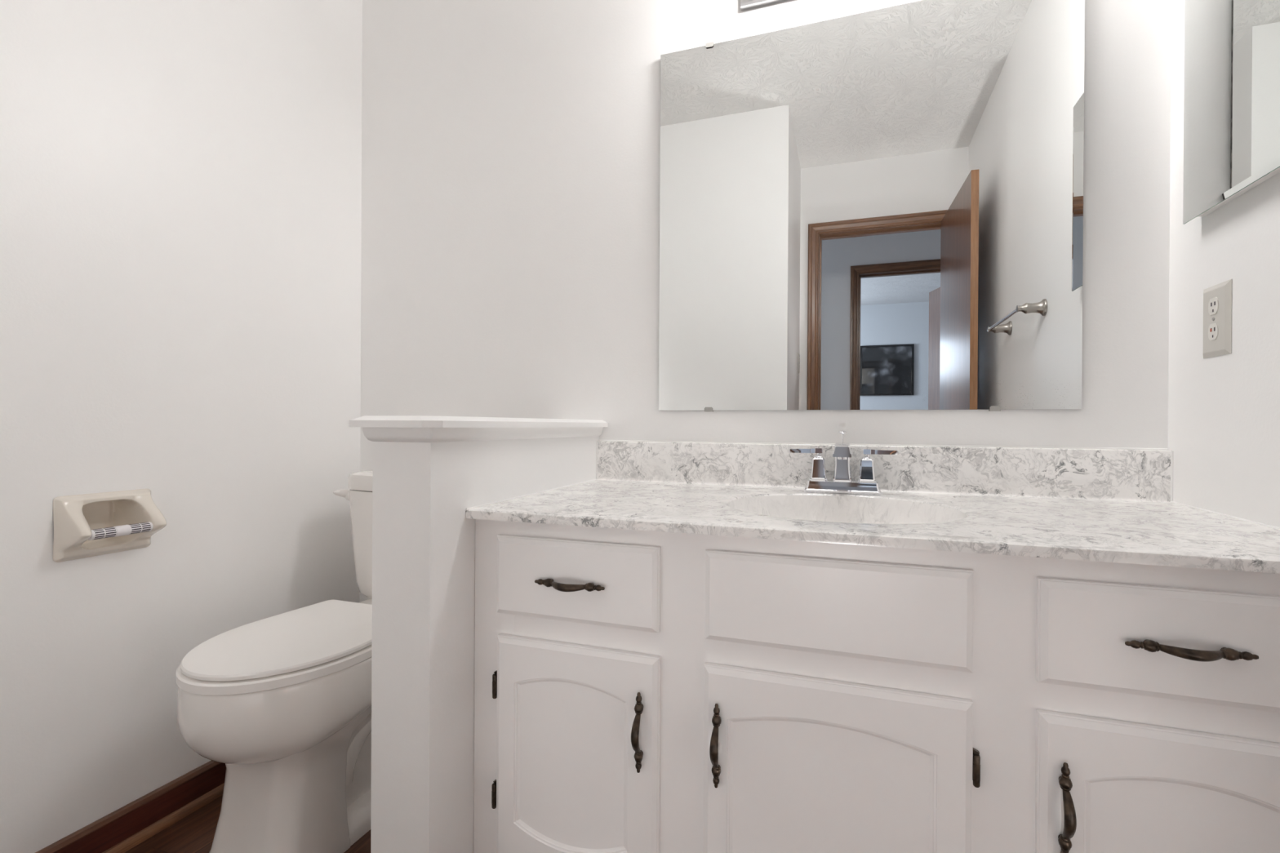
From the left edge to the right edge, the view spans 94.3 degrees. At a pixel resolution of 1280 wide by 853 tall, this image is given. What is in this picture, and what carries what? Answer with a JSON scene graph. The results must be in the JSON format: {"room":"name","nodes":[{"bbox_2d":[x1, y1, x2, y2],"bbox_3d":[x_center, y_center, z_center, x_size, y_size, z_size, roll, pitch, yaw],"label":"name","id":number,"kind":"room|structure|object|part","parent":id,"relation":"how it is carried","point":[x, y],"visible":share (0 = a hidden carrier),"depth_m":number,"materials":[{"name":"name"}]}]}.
{"room":"bathroom","nodes":[
{"label":"bathroom","id":0,"kind":"room"},
{"bbox_2d":[0,0,362,852],"bbox_3d":[-1.148,-0.312,1.200,0.100,2.390,1.404,0,0,19],"label":"wall","id":1,"kind":"structure","parent":0,"point":[180,180],"depth_m":1.30,"materials":[{"name":"white paint"}]},
{"bbox_2d":[53,488,166,562],"bbox_3d":[-1.083,0.198,1.210,0.122,0.127,0.169,0,0,19],"label":"toilet paper holder","id":2,"kind":"object","parent":1,"relation":"attached to","point":[94,524],"visible":1,"depth_m":1.22,"materials":[{"name":"beige ceramic"}]},
{"bbox_2d":[35,760,226,852],"bbox_3d":[-1.097,0.841,1.182,0.024,0.084,1.402,0,0,19],"label":"baseboard","id":3,"kind":"structure","parent":1,"relation":"attached to","point":[126,828],"depth_m":1.28,"materials":[{"name":"brown wood"}]},
{"bbox_3d":[-1.092,0.874,1.180,0.014,0.018,1.402,0,0,19],"label":"shoe moulding","id":4,"kind":"part","parent":3,"relation":"part of","materials":[{"name":"brown wood"}]},
{"bbox_2d":[124,795,370,852],"bbox_3d":[-0.936,0.917,-1.529,6.200,0.050,6.616,0,0,19],"label":"floor","id":5,"kind":"structure","parent":0,"point":[195,833],"depth_m":1.27,"materials":[{"name":"brown wood"}]},
{"bbox_2d":[175,470,372,852],"bbox_3d":[-0.684,0.505,1.393,0.438,0.760,0.718,0,0,19],"label":"toilet","id":6,"kind":"object","parent":5,"relation":"on","point":[283,700],"visible":0.56,"depth_m":1.15,"materials":[{"name":"white ceramic"}]},
{"bbox_3d":[-0.722,0.465,1.259,0.348,0.020,0.440,0,0,19],"label":"seat","id":7,"kind":"part","parent":6,"relation":"part of","materials":[{"name":"white plastic"}]},
{"bbox_3d":[-0.721,0.444,1.261,0.335,0.014,0.431,0,0,19],"label":"lid","id":8,"kind":"part","parent":6,"relation":"part of","materials":[{"name":"white plastic"}]},
{"bbox_3d":[-0.815,0.190,1.635,0.057,0.034,0.032,0,0,-30],"label":"flush lever","id":9,"kind":"part","parent":6,"relation":"part of","materials":[{"name":"white plastic"}]},
{"bbox_3d":[-0.590,0.322,1.631,0.412,0.294,0.193,0,0,19],"label":"tank","id":10,"kind":"part","parent":6,"relation":"part of","materials":[{"name":"white ceramic"}]},
{"bbox_3d":[-0.589,0.148,1.631,0.421,0.048,0.206,0,0,19],"label":"tank lid","id":11,"kind":"part","parent":6,"relation":"part of","materials":[{"name":"white ceramic"}]},
{"bbox_2d":[473,519,1279,852],"bbox_3d":[0.365,0.527,1.091,1.220,0.728,0.607,0,0,19],"label":"vanity cabinet","id":12,"kind":"object","parent":5,"relation":"on","point":[636,691],"visible":0.99,"depth_m":0.83,"materials":[{"name":"white paint"}]},
{"bbox_3d":[-0.117,0.257,0.955,0.125,0.014,0.031,0,0,19],"label":"handle","id":13,"kind":"part","parent":12,"relation":"part of","materials":[{"name":"brown metal"}]},
{"bbox_3d":[-0.109,0.256,0.977,0.294,0.134,0.016,0,0,19],"label":"drawer","id":14,"kind":"part","parent":12,"relation":"part of","materials":[{"name":"white paint"}]},
{"bbox_3d":[-0.109,0.554,0.977,0.294,0.385,0.016,0,0,19],"label":"door","id":15,"kind":"part","parent":12,"relation":"part of","materials":[{"name":"white paint"}]},
{"bbox_3d":[-0.004,0.476,0.915,0.014,0.125,0.031,0,0,19],"label":"handle","id":16,"kind":"part","parent":12,"relation":"part of","materials":[{"name":"brown metal"}]},
{"bbox_3d":[0.111,0.474,0.875,0.014,0.125,0.031,0,0,19],"label":"handle","id":17,"kind":"part","parent":12,"relation":"part of","materials":[{"name":"brown metal"}]},
{"bbox_3d":[0.268,0.556,0.845,0.363,0.385,0.016,0,0,19],"label":"door","id":18,"kind":"part","parent":12,"relation":"part of","materials":[{"name":"white paint"}]},
{"bbox_3d":[0.270,0.257,0.844,0.362,0.135,0.016,0,0,19],"label":"false drawer","id":19,"kind":"part","parent":12,"relation":"part of","materials":[{"name":"white paint"}]},
{"bbox_2d":[465,440,1279,573],"bbox_3d":[0.371,0.160,1.102,1.224,0.241,0.587,0,0,19],"label":"countertop","id":20,"kind":"structure","parent":12,"relation":"on","point":[1108,504],"depth_m":1.17,"materials":[{"name":"stone"}]},
{"bbox_2d":[789,431,898,495],"bbox_3d":[0.436,0.077,1.279,0.225,0.135,0.102,0,0,19],"label":"faucet","id":21,"kind":"object","parent":20,"relation":"on","point":[842,482],"visible":1,"depth_m":1.28,"materials":[{"name":"silver metal"}]},
{"bbox_3d":[0.370,0.059,1.322,0.074,0.021,0.020,0,0,10],"label":"lever","id":22,"kind":"part","parent":21,"relation":"part of","materials":[{"name":"silver metal"}]},
{"bbox_3d":[0.397,0.095,1.317,0.038,0.049,0.038,0,0,19],"label":"handle","id":23,"kind":"part","parent":21,"relation":"part of","materials":[{"name":"silver metal"}]},
{"bbox_3d":[0.435,0.077,1.275,0.039,0.084,0.094,0,0,19],"label":"spout","id":24,"kind":"part","parent":21,"relation":"part of","materials":[{"name":"silver metal"}]},
{"bbox_3d":[0.447,0.014,1.310,0.016,0.009,0.016,0,0,19],"label":"rod knob","id":25,"kind":"part","parent":21,"relation":"part of","materials":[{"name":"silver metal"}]},
{"bbox_3d":[0.443,0.132,1.301,0.161,0.025,0.056,0,0,19],"label":"plate","id":26,"kind":"part","parent":21,"relation":"part of","materials":[{"name":"silver metal"}]},
{"bbox_3d":[0.491,0.095,1.284,0.038,0.049,0.038,0,0,19],"label":"handle","id":27,"kind":"part","parent":21,"relation":"part of","materials":[{"name":"silver metal"}]},
{"bbox_3d":[0.516,0.060,1.276,0.072,0.022,0.020,0,0,19],"label":"lever","id":28,"kind":"part","parent":21,"relation":"part of","materials":[{"name":"silver metal"}]},
{"bbox_2d":[727,494,966,524],"bbox_3d":[0.366,0.214,1.090,0.410,0.133,0.366,0,0,19],"label":"basin","id":29,"kind":"object","parent":20,"relation":"in","point":[833,508],"depth_m":1.23,"materials":[{"name":"stone"}]},
{"bbox_3d":[0.525,0.480,0.730,0.014,0.125,0.031,0,0,19],"label":"handle","id":30,"kind":"part","parent":12,"relation":"part of","materials":[{"name":"brown metal"}]},
{"bbox_3d":[0.647,0.559,0.712,0.294,0.385,0.016,0,0,19],"label":"door","id":31,"kind":"part","parent":12,"relation":"part of","materials":[{"name":"white paint"}]},
{"bbox_3d":[0.648,0.262,0.711,0.294,0.133,0.016,0,0,19],"label":"drawer","id":32,"kind":"part","parent":12,"relation":"part of","materials":[{"name":"white paint"}]},
{"bbox_3d":[0.642,0.262,0.689,0.125,0.014,0.031,0,0,19],"label":"handle","id":33,"kind":"part","parent":12,"relation":"part of","materials":[{"name":"brown metal"}]},
{"bbox_2d":[370,435,599,852],"bbox_3d":[-0.277,0.444,1.281,0.116,0.886,0.676,0,0,19],"label":"wall partition","id":34,"kind":"structure","parent":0,"point":[423,637],"depth_m":0.97,"materials":[{"name":"white paint"}]},
{"bbox_2d":[348,415,608,427],"bbox_3d":[-0.279,-0.008,1.267,0.166,0.018,0.700,0,0,19],"label":"trim","id":35,"kind":"structure","parent":34,"relation":"attached to","point":[392,421],"depth_m":0.98,"materials":[{"name":"white paint"}]},
{"bbox_2d":[361,426,603,442],"bbox_3d":[-0.277,0.013,1.274,0.139,0.024,0.686,0,0,19],"label":"trim","id":36,"kind":"structure","parent":34,"relation":"attached to","point":[371,433],"depth_m":1.02,"materials":[{"name":"white paint"}]},
{"bbox_2d":[360,0,1171,601],"bbox_3d":[0.106,-0.306,1.557,2.230,2.390,0.100,0,0,19],"label":"wall","id":37,"kind":"structure","parent":0,"point":[511,148],"depth_m":1.59,"materials":[{"name":"white paint"}]},
{"bbox_2d":[740,0,785,9],"bbox_3d":[0.464,-1.075,1.311,0.500,0.118,0.124,0,0,19],"label":"vanity light","id":38,"kind":"object","parent":37,"relation":"attached to","point":[744,4],"visible":1,"depth_m":1.43,"materials":[{"name":"silver metal"}]},
{"bbox_2d":[658,0,1084,411],"bbox_3d":[0.479,-0.492,1.366,0.908,0.914,0.012,0,0,19],"label":"wall mirror","id":39,"kind":"object","parent":37,"relation":"attached to","point":[882,208],"visible":1,"depth_m":1.34,"materials":[{"name":"white mirror"}]},
{"bbox_2d":[596,440,1171,502],"bbox_3d":[0.464,0.095,1.365,1.221,0.105,0.026,0,0,19],"label":"backsplash","id":40,"kind":"structure","parent":37,"relation":"attached to","point":[1106,474],"depth_m":1.30,"materials":[{"name":"stone"}]},
{"bbox_2d":[1168,0,1279,527],"bbox_3d":[0.722,-0.298,0.098,0.100,2.390,2.246,0,0,19],"label":"wall","id":41,"kind":"structure","parent":0,"point":[1224,411],"depth_m":0.99,"materials":[{"name":"white paint"}]},
{"bbox_2d":[1203,279,1232,358],"bbox_3d":[0.988,-0.182,1.020,0.007,0.123,0.081,0,0,19],"label":"wall outlet","id":42,"kind":"object","parent":41,"relation":"attached to","point":[1217,299],"visible":1,"depth_m":1.01,"materials":[{"name":"grey plastic"}]},
{"bbox_2d":[1208,322,1218,340],"bbox_3d":[0.986,-0.163,1.020,0.001,0.028,0.028,0,0,19],"label":"receptacle","id":43,"kind":"object","parent":42,"relation":"attached to","point":[1213,327],"depth_m":1.02,"materials":[{"name":"white plastic"}]},
{"bbox_2d":[1208,297,1218,315],"bbox_3d":[0.986,-0.207,1.020,0.001,0.028,0.028,0,0,19],"label":"receptacle","id":44,"kind":"object","parent":42,"relation":"attached to","point":[1213,302],"depth_m":1.02,"materials":[{"name":"white plastic"}]},
{"bbox_2d":[1182,0,1279,224],"bbox_3d":[0.939,-0.617,0.901,0.027,0.500,0.363,0,0,19],"label":"medicine cabinet","id":45,"kind":"object","parent":41,"relation":"attached to","point":[1232,85],"visible":1,"depth_m":0.95,"materials":[{"name":"white mirror"}]}
]}

